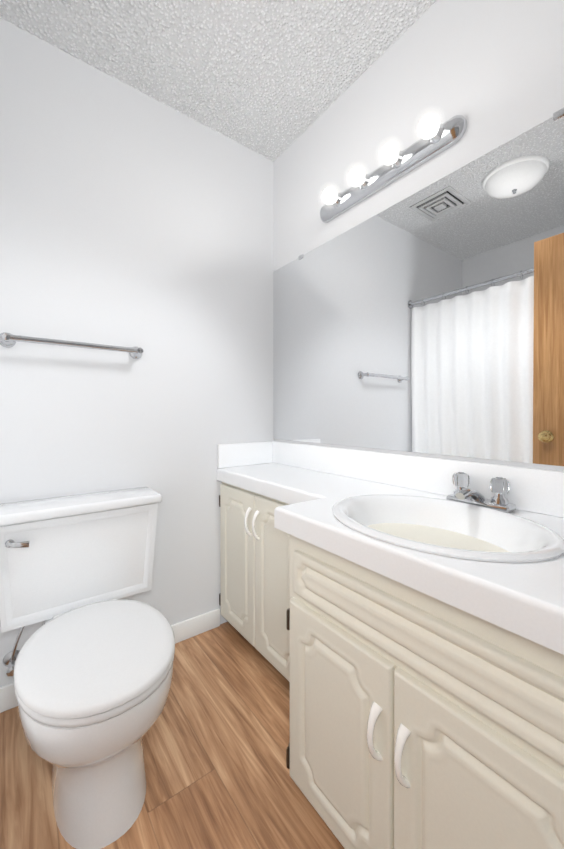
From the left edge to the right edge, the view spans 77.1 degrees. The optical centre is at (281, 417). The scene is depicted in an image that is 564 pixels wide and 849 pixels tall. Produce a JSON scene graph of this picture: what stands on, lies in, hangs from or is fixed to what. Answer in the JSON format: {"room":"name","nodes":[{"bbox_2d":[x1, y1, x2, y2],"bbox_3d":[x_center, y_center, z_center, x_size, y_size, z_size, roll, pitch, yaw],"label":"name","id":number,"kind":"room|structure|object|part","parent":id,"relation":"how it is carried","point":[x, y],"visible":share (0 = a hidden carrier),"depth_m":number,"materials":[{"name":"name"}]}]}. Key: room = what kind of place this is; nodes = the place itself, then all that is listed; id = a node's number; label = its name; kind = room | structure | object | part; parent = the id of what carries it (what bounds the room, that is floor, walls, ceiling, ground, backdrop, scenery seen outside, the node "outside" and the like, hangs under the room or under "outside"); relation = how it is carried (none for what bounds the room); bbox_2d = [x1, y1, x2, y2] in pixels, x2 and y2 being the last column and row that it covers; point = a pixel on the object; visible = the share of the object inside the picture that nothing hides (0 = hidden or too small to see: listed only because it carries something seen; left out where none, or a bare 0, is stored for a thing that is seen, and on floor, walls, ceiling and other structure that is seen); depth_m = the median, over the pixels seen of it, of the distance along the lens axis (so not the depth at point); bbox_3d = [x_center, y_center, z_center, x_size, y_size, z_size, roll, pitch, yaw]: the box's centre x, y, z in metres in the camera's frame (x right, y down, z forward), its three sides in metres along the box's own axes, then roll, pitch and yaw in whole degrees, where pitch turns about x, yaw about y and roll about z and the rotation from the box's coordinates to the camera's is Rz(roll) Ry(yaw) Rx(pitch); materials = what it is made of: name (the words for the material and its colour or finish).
{"room":"bathroom","nodes":[
{"label":"bathroom","id":0,"kind":"room"},
{"bbox_2d":[0,18,273,686],"bbox_3d":[-0.899,-0.177,1.338,2.258,2.390,0.100,0,1,-37],"label":"wall","id":1,"kind":"structure","parent":0,"point":[130,216],"depth_m":1.47,"materials":[{"name":"paint"}]},
{"bbox_2d":[0,332,142,358],"bbox_3d":[-0.764,-0.269,1.329,0.478,0.052,0.074,0,1,-37],"label":"towel rail","id":2,"kind":"object","parent":1,"relation":"attached to","point":[8,340],"visible":1,"depth_m":1.27,"materials":[{"name":"silver metal"}]},
{"bbox_3d":[-0.935,-0.268,1.201,0.051,0.052,0.074,0,1,-37],"label":"post","id":3,"kind":"part","parent":2,"relation":"part of","materials":[{"name":"silver metal"}]},
{"bbox_3d":[-0.750,-0.269,1.309,0.417,0.021,0.021,0,1,-37],"label":"rod","id":4,"kind":"part","parent":2,"relation":"part of","materials":[{"name":"silver metal"}]},
{"bbox_3d":[-0.593,-0.270,1.456,0.051,0.052,0.074,0,1,-37],"label":"post","id":5,"kind":"part","parent":2,"relation":"part of","materials":[{"name":"silver metal"}]},
{"bbox_2d":[0,608,219,712],"bbox_3d":[-0.690,0.974,1.434,0.965,0.085,0.013,0,1,-37],"label":"baseboard","id":6,"kind":"structure","parent":1,"relation":"attached to","point":[195,626],"depth_m":1.62,"materials":[{"name":"white wood"}]},
{"bbox_2d":[217,441,272,468],"bbox_3d":[-0.182,0.187,1.801,0.316,0.115,0.020,0,1,-37],"label":"backsplash","id":7,"kind":"structure","parent":1,"relation":"attached to","point":[250,453],"depth_m":1.78,"materials":[{"name":"white laminate"}]},
{"bbox_2d":[0,622,343,848],"bbox_3d":[-0.389,1.064,0.668,2.258,0.080,1.801,0,1,-37],"label":"floor","id":8,"kind":"structure","parent":0,"point":[216,739],"depth_m":1.02,"materials":[{"name":"laminate"}]},
{"bbox_2d":[0,486,174,848],"bbox_3d":[-0.576,0.657,1.080,0.520,0.726,0.711,0,1,-37],"label":"toilet","id":9,"kind":"object","parent":8,"relation":"on","point":[89,664],"visible":1,"depth_m":0.97,"materials":[{"name":"ceramic"}]},
{"bbox_3d":[-0.837,0.388,1.087,0.023,0.024,0.010,0,1,-37],"label":"lever","id":10,"kind":"part","parent":9,"relation":"part of","materials":[{"name":"silver metal"}]},
{"bbox_3d":[-0.905,0.849,1.188,0.034,0.034,0.018,0,1,-37],"label":"supply knob","id":11,"kind":"part","parent":9,"relation":"part of","materials":[{"name":"silver metal"}]},
{"bbox_3d":[-0.809,0.392,1.089,0.053,0.024,0.024,0,1,-37],"label":"lever arm","id":12,"kind":"part","parent":9,"relation":"part of"},
{"bbox_3d":[-0.724,0.495,1.276,0.494,0.337,0.180,0,1,-37],"label":"tank","id":13,"kind":"part","parent":9,"relation":"part of","materials":[{"name":"ceramic"}]},
{"bbox_3d":[-0.721,0.309,1.270,0.520,0.034,0.197,0,1,-37],"label":"tank lid","id":14,"kind":"part","parent":9,"relation":"part of","materials":[{"name":"ceramic"}]},
{"bbox_3d":[-0.510,0.638,0.992,0.386,0.027,0.492,0,1,-37],"label":"lid","id":15,"kind":"part","parent":9,"relation":"part of","materials":[{"name":"plastic"}]},
{"bbox_3d":[-0.511,0.662,0.994,0.384,0.020,0.492,0,1,-37],"label":"seat","id":16,"kind":"part","parent":9,"relation":"part of","materials":[{"name":"plastic"}]},
{"bbox_3d":[-0.529,0.847,1.019,0.372,0.348,0.537,0,1,-37],"label":"bowl","id":17,"kind":"part","parent":9,"relation":"part of","materials":[{"name":"ceramic"}]},
{"bbox_2d":[219,501,563,848],"bbox_3d":[0.216,0.665,1.121,0.540,0.710,1.600,0,1,-37],"label":"bathroom vanity","id":18,"kind":"object","parent":8,"relation":"on","point":[396,621],"depth_m":0.70,"materials":[{"name":"wood"}]},
{"bbox_3d":[-0.201,0.638,1.592,0.019,0.635,0.305,0,1,-37],"label":"door","id":19,"kind":"part","parent":18,"relation":"part of","materials":[{"name":"beige wood"}]},
{"bbox_3d":[-0.142,0.436,1.478,0.033,0.122,0.023,0,1,-37],"label":"handle","id":20,"kind":"part","parent":18,"relation":"part of","materials":[{"name":"plastic"}]},
{"bbox_3d":[-0.106,0.437,1.430,0.033,0.122,0.023,0,1,-37],"label":"handle","id":21,"kind":"part","parent":18,"relation":"part of","materials":[{"name":"plastic"}]},
{"bbox_3d":[-0.015,0.640,1.343,0.019,0.635,0.305,0,1,-37],"label":"door","id":22,"kind":"part","parent":18,"relation":"part of","materials":[{"name":"beige wood"}]},
{"bbox_3d":[0.126,0.755,0.857,0.019,0.495,0.334,0,1,-37],"label":"door","id":23,"kind":"part","parent":18,"relation":"part of","materials":[{"name":"beige wood"}]},
{"bbox_3d":[0.191,0.656,0.733,0.035,0.118,0.023,0,1,-37],"label":"handle","id":24,"kind":"part","parent":18,"relation":"part of","materials":[{"name":"plastic"}]},
{"bbox_2d":[217,461,563,644],"bbox_3d":[0.221,0.280,1.118,0.531,0.060,1.596,0,1,-37],"label":"countertop","id":25,"kind":"structure","parent":18,"relation":"on","point":[270,491],"depth_m":0.73,"materials":[{"name":"white laminate"}]},
{"bbox_2d":[293,485,563,588],"bbox_3d":[0.361,0.315,0.860,0.420,0.149,0.524,0,1,-37],"label":"sink","id":26,"kind":"object","parent":25,"relation":"in","point":[512,547],"depth_m":0.89,"materials":[{"name":"white ceramic"}]},
{"bbox_2d":[445,469,520,508],"bbox_3d":[0.526,0.206,0.976,0.140,0.091,0.170,0,1,-37],"label":"faucet","id":27,"kind":"object","parent":25,"relation":"on","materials":[{"name":"silver metal"}]},
{"bbox_3d":[0.230,0.656,0.680,0.035,0.118,0.023,0,1,-37],"label":"handle","id":28,"kind":"part","parent":18,"relation":"part of","materials":[{"name":"plastic"}]},
{"bbox_3d":[0.239,0.426,0.702,0.019,0.115,0.680,0,1,-37],"label":"drawer","id":29,"kind":"part","parent":18,"relation":"part of","materials":[{"name":"beige wood"}]},
{"bbox_3d":[0.336,0.757,0.575,0.019,0.495,0.357,0,1,-37],"label":"door","id":30,"kind":"part","parent":18,"relation":"part of","materials":[{"name":"beige wood"}]},
{"bbox_2d":[0,0,436,160],"bbox_3d":[-0.389,-1.391,0.647,2.258,0.050,1.801,0,1,-37],"label":"ceiling","id":31,"kind":"structure","parent":0,"point":[273,80],"depth_m":1.31,"materials":[{"name":"white paint"}]},
{"bbox_2d":[274,0,563,470],"bbox_3d":[0.505,-0.177,1.264,0.100,2.390,1.701,0,1,-37],"label":"wall","id":32,"kind":"structure","parent":0,"point":[491,72],"depth_m":1.19,"materials":[{"name":"paint"}]},
{"bbox_2d":[318,109,466,222],"bbox_3d":[0.322,-0.908,1.304,0.134,0.110,0.645,0,1,-37],"label":"wall sconce","id":33,"kind":"object","parent":32,"relation":"attached to","point":[437,138],"visible":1,"depth_m":1.23,"materials":[{"name":"silver metal"}]},
{"bbox_2d":[273,108,563,465],"bbox_3d":[0.414,-0.331,1.292,0.008,0.903,1.537,0,1,-37],"label":"mirror","id":34,"kind":"object","parent":32,"relation":"attached to","point":[429,319],"visible":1,"depth_m":1.14,"materials":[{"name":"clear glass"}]},
{"bbox_2d":[273,441,563,516],"bbox_3d":[0.425,0.191,1.271,0.020,0.115,1.596,0,1,-37],"label":"backsplash","id":35,"kind":"structure","parent":32,"relation":"attached to","point":[538,490],"depth_m":1.18,"materials":[{"name":"white laminate"}]}
]}

